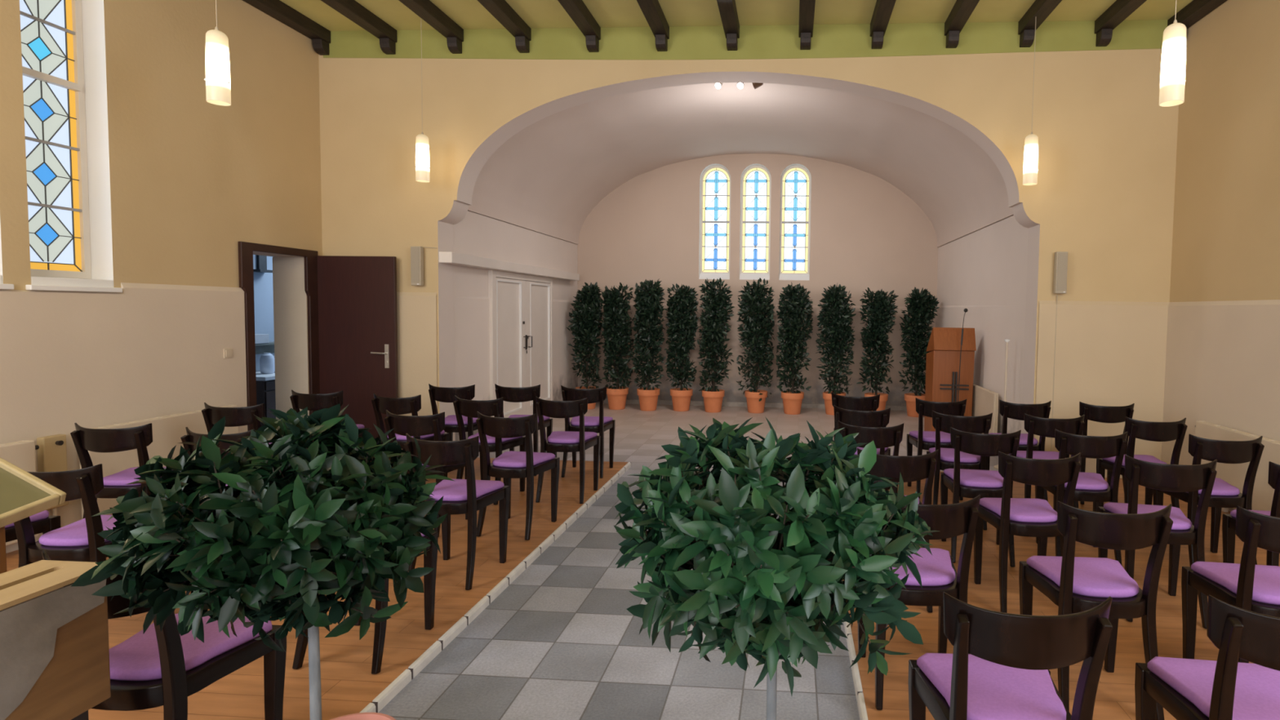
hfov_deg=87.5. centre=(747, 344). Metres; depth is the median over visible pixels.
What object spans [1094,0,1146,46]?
ceiling beam
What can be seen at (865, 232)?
wall
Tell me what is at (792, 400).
pot
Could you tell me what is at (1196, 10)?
ceiling beam
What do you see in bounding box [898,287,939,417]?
potted laurel
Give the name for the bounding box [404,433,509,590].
wooden chair
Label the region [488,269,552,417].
door
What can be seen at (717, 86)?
light
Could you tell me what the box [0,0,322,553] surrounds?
wall
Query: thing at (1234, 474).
radiator
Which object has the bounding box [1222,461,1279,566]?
wooden chair
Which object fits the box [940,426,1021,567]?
wooden chair
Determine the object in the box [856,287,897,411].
potted laurel
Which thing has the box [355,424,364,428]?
cushion
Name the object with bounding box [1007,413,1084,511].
wooden chair
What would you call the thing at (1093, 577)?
cushion
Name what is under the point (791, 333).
potted laurel
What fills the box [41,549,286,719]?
wooden chair
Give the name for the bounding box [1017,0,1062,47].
ceiling beam
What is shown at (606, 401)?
baseboard
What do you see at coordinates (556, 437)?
cushion
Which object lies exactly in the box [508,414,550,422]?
cushion
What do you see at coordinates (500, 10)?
ceiling beam
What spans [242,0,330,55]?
ceiling beam
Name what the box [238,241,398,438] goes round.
door
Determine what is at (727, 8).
ceiling beam
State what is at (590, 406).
pot
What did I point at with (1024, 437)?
cushion
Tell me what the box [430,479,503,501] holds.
cushion
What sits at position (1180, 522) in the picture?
cushion
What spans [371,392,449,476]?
wooden chair
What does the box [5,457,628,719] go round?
floor
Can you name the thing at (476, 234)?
wall
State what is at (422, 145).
pendant lamp
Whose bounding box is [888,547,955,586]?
cushion
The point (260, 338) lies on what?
storage box
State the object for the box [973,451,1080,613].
wooden chair
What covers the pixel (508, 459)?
cushion
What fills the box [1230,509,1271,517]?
cushion
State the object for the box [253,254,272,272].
range hood
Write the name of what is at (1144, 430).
wooden chair
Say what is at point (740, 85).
light
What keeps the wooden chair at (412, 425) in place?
on the floor at (348, 685)
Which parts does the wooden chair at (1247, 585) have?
leg, seat frame, leg, backrest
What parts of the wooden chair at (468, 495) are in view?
leg, backrest, leg, seat frame, leg, leg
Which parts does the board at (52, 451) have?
knob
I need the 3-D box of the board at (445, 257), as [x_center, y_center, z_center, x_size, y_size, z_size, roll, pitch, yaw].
[-2.856,-0.956,8.451,0.149,0.108,3.935,1,3,4]
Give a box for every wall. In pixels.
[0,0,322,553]
[253,254,274,372]
[318,48,1178,478]
[453,210,577,440]
[576,153,937,405]
[935,215,1028,433]
[1160,0,1279,511]
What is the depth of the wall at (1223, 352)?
5.23 m
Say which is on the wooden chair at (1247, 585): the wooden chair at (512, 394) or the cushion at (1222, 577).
the cushion at (1222, 577)
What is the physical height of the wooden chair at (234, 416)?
0.822 m
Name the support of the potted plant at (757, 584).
on the floor at (561, 642)
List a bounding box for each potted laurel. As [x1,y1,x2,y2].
[566,282,603,409]
[599,282,634,409]
[631,278,665,411]
[664,283,698,411]
[697,277,734,412]
[736,277,774,413]
[775,282,813,414]
[815,284,856,415]
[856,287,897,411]
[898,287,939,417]
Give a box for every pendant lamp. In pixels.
[204,0,231,106]
[415,48,430,182]
[1022,22,1038,185]
[1159,0,1186,106]
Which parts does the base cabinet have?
drawer, door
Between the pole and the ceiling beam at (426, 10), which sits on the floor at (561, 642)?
the pole
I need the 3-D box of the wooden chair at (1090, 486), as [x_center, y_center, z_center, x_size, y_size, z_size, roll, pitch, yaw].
[2.078,0.922,4.125,0.411,0.822,0.438,1,3,8]
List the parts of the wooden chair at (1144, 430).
leg, seat frame, leg, leg, backrest, leg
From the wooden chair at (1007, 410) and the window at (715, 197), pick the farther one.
the window at (715, 197)
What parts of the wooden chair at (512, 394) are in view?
leg, backrest, leg, seat frame, leg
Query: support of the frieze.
attached to the wall at (1103, 195)
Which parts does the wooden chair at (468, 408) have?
leg, backrest, leg, leg, seat frame, leg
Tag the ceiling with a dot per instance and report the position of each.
(467, 14)
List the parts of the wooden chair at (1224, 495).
leg, leg, seat frame, leg, backrest, leg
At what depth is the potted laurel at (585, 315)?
10.07 m
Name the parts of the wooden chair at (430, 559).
leg, leg, leg, seat frame, leg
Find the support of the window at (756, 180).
in the wall at (865, 232)
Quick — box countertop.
[255,371,275,381]
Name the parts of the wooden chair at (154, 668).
backrest, leg, seat frame, leg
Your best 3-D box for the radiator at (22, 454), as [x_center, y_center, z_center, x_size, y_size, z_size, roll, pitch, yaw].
[-4.397,0.943,3.340,0.100,0.666,1.385,1,3,4]
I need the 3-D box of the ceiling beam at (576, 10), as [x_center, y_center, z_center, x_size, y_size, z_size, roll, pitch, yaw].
[-1.814,-2.620,0.887,0.130,0.230,10.794,1,3,4]
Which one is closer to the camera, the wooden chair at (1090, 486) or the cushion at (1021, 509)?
the cushion at (1021, 509)
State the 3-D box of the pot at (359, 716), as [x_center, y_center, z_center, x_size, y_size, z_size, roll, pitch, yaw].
[-0.976,1.208,1.585,0.260,0.505,0.260,1,3,4]
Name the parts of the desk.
panel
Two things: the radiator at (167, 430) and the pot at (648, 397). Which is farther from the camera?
the pot at (648, 397)
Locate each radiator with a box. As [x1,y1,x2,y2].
[0,440,39,546]
[79,404,238,519]
[971,383,998,433]
[1195,421,1279,511]
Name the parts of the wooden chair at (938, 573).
leg, leg, seat frame, backrest, leg, leg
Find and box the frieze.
[323,19,1168,59]
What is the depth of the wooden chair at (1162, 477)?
3.23 m
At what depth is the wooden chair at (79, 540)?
2.81 m
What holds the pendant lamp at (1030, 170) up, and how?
hanging from the ceiling
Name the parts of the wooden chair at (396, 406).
leg, backrest, leg, seat frame, leg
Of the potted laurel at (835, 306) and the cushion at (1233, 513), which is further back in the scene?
the potted laurel at (835, 306)
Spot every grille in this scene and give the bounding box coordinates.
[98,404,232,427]
[410,247,419,283]
[1201,421,1275,441]
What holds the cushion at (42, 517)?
on the wooden chair at (42, 522)
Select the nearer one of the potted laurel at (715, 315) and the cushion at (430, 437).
the cushion at (430, 437)
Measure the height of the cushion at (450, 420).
0.038 m
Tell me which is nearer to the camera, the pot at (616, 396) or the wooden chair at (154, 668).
the wooden chair at (154, 668)
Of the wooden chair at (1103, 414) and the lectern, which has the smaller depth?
the wooden chair at (1103, 414)
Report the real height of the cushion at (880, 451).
0.038 m
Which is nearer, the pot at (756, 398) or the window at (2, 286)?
the window at (2, 286)
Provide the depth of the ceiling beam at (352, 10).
6.00 m
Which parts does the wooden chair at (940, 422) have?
leg, seat frame, backrest, leg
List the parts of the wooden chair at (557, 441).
leg, backrest, seat frame, leg, leg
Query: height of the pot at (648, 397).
0.325 m
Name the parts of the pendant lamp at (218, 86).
lamp shade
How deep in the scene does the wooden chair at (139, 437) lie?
3.72 m
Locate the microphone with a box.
[957,308,968,401]
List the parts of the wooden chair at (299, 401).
leg, backrest, leg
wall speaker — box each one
[410,246,423,285]
[1053,251,1067,293]
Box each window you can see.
[0,275,13,289]
[19,0,122,292]
[698,165,731,279]
[739,165,771,279]
[778,165,811,279]
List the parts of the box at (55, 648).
lid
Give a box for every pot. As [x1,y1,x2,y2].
[329,712,395,719]
[575,386,598,409]
[606,386,628,409]
[636,387,659,411]
[670,387,693,411]
[702,389,724,412]
[744,389,767,413]
[781,391,804,414]
[822,391,845,415]
[864,392,888,411]
[904,393,924,417]
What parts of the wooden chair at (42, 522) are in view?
seat frame, leg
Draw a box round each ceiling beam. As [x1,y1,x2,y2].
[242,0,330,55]
[320,0,397,54]
[398,0,463,53]
[477,0,531,53]
[557,0,600,52]
[636,0,669,51]
[716,0,739,50]
[798,0,815,49]
[870,0,896,48]
[944,0,979,48]
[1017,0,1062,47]
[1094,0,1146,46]
[1167,0,1226,35]
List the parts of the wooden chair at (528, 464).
leg, backrest, leg, seat frame, leg, leg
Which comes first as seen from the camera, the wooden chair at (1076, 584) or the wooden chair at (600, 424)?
the wooden chair at (1076, 584)
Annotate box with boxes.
[0,560,111,719]
[254,333,269,343]
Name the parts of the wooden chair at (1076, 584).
leg, leg, seat frame, leg, backrest, leg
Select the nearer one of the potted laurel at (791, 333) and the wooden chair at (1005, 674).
the wooden chair at (1005, 674)
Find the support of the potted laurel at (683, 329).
on the floor at (561, 642)
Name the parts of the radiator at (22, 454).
panel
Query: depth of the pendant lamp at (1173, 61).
3.55 m
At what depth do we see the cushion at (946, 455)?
4.71 m
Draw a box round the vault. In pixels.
[467,82,1013,247]
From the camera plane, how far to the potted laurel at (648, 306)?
10.02 m
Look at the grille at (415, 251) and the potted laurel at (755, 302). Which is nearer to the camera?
the grille at (415, 251)
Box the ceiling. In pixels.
[280,0,1193,31]
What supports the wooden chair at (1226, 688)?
on the floor at (1115, 700)
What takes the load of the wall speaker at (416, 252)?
attached to the wall at (1103, 195)
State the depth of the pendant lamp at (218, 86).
3.91 m
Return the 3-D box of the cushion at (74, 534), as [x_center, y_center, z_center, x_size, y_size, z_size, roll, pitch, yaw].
[-2.957,0.844,2.999,0.380,0.038,0.342,1,3,1]
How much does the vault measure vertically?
1.680 m
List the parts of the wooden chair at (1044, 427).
leg, leg, backrest, leg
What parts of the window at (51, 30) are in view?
pane, frame, sill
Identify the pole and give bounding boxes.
[993,339,1009,469]
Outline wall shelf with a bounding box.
[255,342,274,354]
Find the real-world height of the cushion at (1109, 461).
0.038 m
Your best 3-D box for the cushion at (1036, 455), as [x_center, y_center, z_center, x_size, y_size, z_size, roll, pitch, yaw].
[2.143,0.825,4.789,0.380,0.038,0.342,1,3,3]
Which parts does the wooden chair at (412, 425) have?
leg, backrest, seat frame, leg, leg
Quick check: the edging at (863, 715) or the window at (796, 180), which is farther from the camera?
the window at (796, 180)
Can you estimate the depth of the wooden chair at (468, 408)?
5.07 m
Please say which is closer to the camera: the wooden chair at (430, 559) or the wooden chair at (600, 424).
the wooden chair at (430, 559)
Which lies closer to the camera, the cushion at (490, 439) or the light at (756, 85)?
the cushion at (490, 439)
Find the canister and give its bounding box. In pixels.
[259,352,275,373]
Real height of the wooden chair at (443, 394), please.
0.822 m
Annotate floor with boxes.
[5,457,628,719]
[378,403,998,719]
[841,471,1279,719]
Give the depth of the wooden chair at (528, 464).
4.32 m
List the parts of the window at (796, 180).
sill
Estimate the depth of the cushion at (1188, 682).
1.84 m
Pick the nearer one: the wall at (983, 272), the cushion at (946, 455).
the cushion at (946, 455)
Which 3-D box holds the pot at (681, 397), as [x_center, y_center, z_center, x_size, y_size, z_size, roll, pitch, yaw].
[-1.020,0.857,10.145,0.350,0.325,0.350,1,3,4]
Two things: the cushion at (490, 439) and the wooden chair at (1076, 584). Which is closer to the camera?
the wooden chair at (1076, 584)
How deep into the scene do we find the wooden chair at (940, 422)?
4.64 m
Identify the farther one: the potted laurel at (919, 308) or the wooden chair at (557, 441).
the potted laurel at (919, 308)
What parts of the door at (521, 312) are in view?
panel moulding, panel moulding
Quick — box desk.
[0,457,66,573]
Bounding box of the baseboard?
[595,398,906,410]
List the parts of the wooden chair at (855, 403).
leg, backrest, leg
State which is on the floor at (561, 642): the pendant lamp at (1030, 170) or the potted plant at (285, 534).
the potted plant at (285, 534)
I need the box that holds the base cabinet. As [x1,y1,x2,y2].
[255,371,275,426]
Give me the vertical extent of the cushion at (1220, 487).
0.038 m
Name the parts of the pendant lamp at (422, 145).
lamp shade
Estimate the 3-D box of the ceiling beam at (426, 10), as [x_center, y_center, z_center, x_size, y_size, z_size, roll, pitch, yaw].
[-3.152,-2.643,0.974,0.130,0.230,10.794,1,3,4]
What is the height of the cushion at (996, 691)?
0.038 m
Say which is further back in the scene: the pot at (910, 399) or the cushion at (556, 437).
the pot at (910, 399)
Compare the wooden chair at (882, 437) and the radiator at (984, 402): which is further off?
the radiator at (984, 402)
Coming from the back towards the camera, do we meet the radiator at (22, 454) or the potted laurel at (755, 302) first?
the potted laurel at (755, 302)
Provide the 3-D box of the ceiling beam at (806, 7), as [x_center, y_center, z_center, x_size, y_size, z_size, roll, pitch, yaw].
[0.185,-2.584,0.757,0.130,0.230,10.794,1,3,4]
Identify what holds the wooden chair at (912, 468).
on the floor at (1115, 700)
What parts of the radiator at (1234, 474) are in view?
panel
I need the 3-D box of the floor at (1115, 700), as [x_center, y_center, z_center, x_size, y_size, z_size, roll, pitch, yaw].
[1.921,1.519,0.868,3.151,0.045,10.830,1,3,4]
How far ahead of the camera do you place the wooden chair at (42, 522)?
3.17 m
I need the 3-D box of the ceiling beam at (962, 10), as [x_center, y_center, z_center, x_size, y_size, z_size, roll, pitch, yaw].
[1.515,-2.560,0.671,0.130,0.230,10.794,1,3,4]
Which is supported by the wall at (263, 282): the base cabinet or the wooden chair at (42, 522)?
the base cabinet
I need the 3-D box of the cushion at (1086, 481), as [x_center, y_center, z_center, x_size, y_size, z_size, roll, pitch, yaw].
[2.083,0.857,4.155,0.380,0.038,0.342,1,3,8]
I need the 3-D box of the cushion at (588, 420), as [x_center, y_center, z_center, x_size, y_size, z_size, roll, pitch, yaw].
[-1.463,0.707,6.074,0.380,0.038,0.342,1,3,1]
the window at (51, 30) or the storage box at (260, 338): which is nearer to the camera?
the window at (51, 30)
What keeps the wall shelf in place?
attached to the wall at (263, 282)
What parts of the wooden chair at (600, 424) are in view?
leg, leg, backrest, seat frame, leg, leg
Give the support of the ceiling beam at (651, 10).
attached to the ceiling
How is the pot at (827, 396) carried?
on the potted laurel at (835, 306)
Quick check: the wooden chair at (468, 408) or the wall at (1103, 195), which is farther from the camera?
the wall at (1103, 195)
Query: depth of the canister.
7.97 m
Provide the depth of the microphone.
7.63 m
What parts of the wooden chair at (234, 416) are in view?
leg, backrest, leg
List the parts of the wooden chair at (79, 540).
leg, backrest, seat frame, leg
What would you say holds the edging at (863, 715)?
on the floor at (561, 642)
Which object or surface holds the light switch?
attached to the wall at (177, 179)
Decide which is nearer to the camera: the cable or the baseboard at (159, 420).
the baseboard at (159, 420)
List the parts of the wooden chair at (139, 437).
leg, backrest, seat frame, leg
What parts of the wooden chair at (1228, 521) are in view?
leg, seat frame, leg, backrest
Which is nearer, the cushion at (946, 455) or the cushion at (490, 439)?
the cushion at (946, 455)
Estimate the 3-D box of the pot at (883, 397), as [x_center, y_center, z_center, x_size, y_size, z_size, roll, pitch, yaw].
[1.931,0.911,9.913,0.350,0.325,0.350,1,3,4]
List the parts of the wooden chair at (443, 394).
leg, leg, backrest, seat frame, leg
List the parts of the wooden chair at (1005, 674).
leg, leg, seat frame, backrest, leg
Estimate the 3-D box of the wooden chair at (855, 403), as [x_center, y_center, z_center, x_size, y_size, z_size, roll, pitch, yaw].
[0.944,0.821,5.771,0.411,0.822,0.438,1,3,13]
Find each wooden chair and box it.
[4,510,61,542]
[13,463,174,612]
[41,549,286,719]
[70,422,165,519]
[180,426,255,485]
[201,402,271,458]
[289,390,368,458]
[292,500,437,674]
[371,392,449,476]
[383,409,474,537]
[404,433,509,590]
[428,383,489,453]
[453,395,525,504]
[475,411,559,540]
[494,383,552,475]
[535,396,599,503]
[560,385,615,478]
[831,391,879,491]
[833,405,890,491]
[838,420,903,493]
[857,448,938,612]
[857,494,980,710]
[906,397,966,500]
[908,591,1112,719]
[926,410,992,530]
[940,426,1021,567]
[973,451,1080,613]
[985,400,1051,502]
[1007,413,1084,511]
[1018,501,1173,719]
[1035,429,1127,564]
[1065,401,1134,504]
[1096,417,1187,508]
[1097,454,1217,628]
[1134,595,1279,719]
[1152,434,1264,566]
[1181,505,1279,662]
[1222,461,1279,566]
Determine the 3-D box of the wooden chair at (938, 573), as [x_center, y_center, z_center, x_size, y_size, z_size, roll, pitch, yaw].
[0.681,0.976,2.687,0.411,0.822,0.438,1,3,1]
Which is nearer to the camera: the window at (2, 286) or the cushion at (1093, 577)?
the cushion at (1093, 577)
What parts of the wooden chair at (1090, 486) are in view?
leg, leg, seat frame, backrest, leg, leg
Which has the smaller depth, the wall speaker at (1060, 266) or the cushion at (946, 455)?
the cushion at (946, 455)
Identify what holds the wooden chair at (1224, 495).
on the floor at (1115, 700)
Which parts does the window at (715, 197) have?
sill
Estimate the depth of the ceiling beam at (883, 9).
5.79 m
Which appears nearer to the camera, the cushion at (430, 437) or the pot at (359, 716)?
the pot at (359, 716)
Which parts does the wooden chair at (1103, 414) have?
leg, backrest, leg, leg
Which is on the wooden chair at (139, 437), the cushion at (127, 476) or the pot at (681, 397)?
the cushion at (127, 476)
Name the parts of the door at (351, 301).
frame, handle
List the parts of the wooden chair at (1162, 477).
leg, leg, seat frame, backrest, leg, leg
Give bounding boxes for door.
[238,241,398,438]
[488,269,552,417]
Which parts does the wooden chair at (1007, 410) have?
leg, leg, backrest, seat frame, leg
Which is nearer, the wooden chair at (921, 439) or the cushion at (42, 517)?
the cushion at (42, 517)
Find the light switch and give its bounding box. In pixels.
[223,348,232,358]
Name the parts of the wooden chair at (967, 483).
leg, leg, seat frame, backrest, leg, leg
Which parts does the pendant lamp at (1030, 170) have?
lamp shade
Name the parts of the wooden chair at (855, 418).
leg, backrest, leg, seat frame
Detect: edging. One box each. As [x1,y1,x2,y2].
[360,462,631,712]
[843,621,867,719]
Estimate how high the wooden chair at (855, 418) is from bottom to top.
0.822 m
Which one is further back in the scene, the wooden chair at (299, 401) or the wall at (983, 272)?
the wall at (983, 272)
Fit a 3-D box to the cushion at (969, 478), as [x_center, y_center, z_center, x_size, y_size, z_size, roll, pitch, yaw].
[1.458,0.847,4.175,0.380,0.038,0.342,1,3,9]
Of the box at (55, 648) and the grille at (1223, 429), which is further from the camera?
the grille at (1223, 429)
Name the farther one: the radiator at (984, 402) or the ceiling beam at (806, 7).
the radiator at (984, 402)
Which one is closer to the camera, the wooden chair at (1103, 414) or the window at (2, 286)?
the window at (2, 286)
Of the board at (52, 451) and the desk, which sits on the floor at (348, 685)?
the desk
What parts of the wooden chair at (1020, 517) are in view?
leg, leg, seat frame, backrest, leg, leg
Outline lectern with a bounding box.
[924,327,976,431]
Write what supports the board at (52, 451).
attached to the wall at (177, 179)
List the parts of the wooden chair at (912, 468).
backrest, leg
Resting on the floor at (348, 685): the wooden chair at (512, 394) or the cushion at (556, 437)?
the wooden chair at (512, 394)
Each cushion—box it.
[4,510,48,528]
[39,515,116,546]
[102,466,165,485]
[109,613,271,680]
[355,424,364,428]
[387,430,444,439]
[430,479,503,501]
[444,414,477,424]
[467,432,522,443]
[492,451,555,467]
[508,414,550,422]
[546,431,597,443]
[570,416,613,426]
[854,447,888,454]
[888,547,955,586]
[909,431,950,442]
[916,653,1066,719]
[928,447,980,462]
[943,468,1003,488]
[979,497,1057,522]
[988,432,1037,444]
[1008,450,1058,459]
[1026,555,1138,598]
[1064,471,1108,490]
[1102,454,1166,466]
[1103,502,1191,529]
[1147,656,1279,719]
[1191,561,1279,604]
[1198,477,1239,496]
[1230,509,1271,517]
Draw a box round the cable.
[1050,294,1057,451]
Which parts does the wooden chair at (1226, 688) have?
leg, seat frame, leg, backrest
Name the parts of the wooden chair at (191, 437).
leg, backrest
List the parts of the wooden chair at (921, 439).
leg, leg, seat frame, backrest, leg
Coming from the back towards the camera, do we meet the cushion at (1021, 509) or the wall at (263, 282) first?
the wall at (263, 282)
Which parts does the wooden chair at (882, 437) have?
leg, backrest, seat frame, leg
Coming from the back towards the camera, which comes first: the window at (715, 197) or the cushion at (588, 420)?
the window at (715, 197)
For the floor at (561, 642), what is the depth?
2.98 m
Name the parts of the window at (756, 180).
sill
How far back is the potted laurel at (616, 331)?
10.08 m
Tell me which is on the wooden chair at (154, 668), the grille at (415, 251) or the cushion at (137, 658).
the cushion at (137, 658)
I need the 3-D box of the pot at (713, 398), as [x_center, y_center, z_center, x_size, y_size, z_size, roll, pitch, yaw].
[-0.526,0.868,10.073,0.350,0.325,0.350,1,3,4]
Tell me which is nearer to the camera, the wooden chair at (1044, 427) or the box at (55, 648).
the box at (55, 648)
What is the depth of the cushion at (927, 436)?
5.47 m
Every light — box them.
[714,82,722,89]
[737,82,743,88]
[751,82,763,88]
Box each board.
[36,434,68,515]
[439,251,579,280]
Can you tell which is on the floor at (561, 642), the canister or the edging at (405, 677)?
the edging at (405, 677)
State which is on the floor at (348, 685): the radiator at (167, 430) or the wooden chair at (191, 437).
the wooden chair at (191, 437)
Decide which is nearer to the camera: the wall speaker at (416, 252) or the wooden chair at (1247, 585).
the wooden chair at (1247, 585)

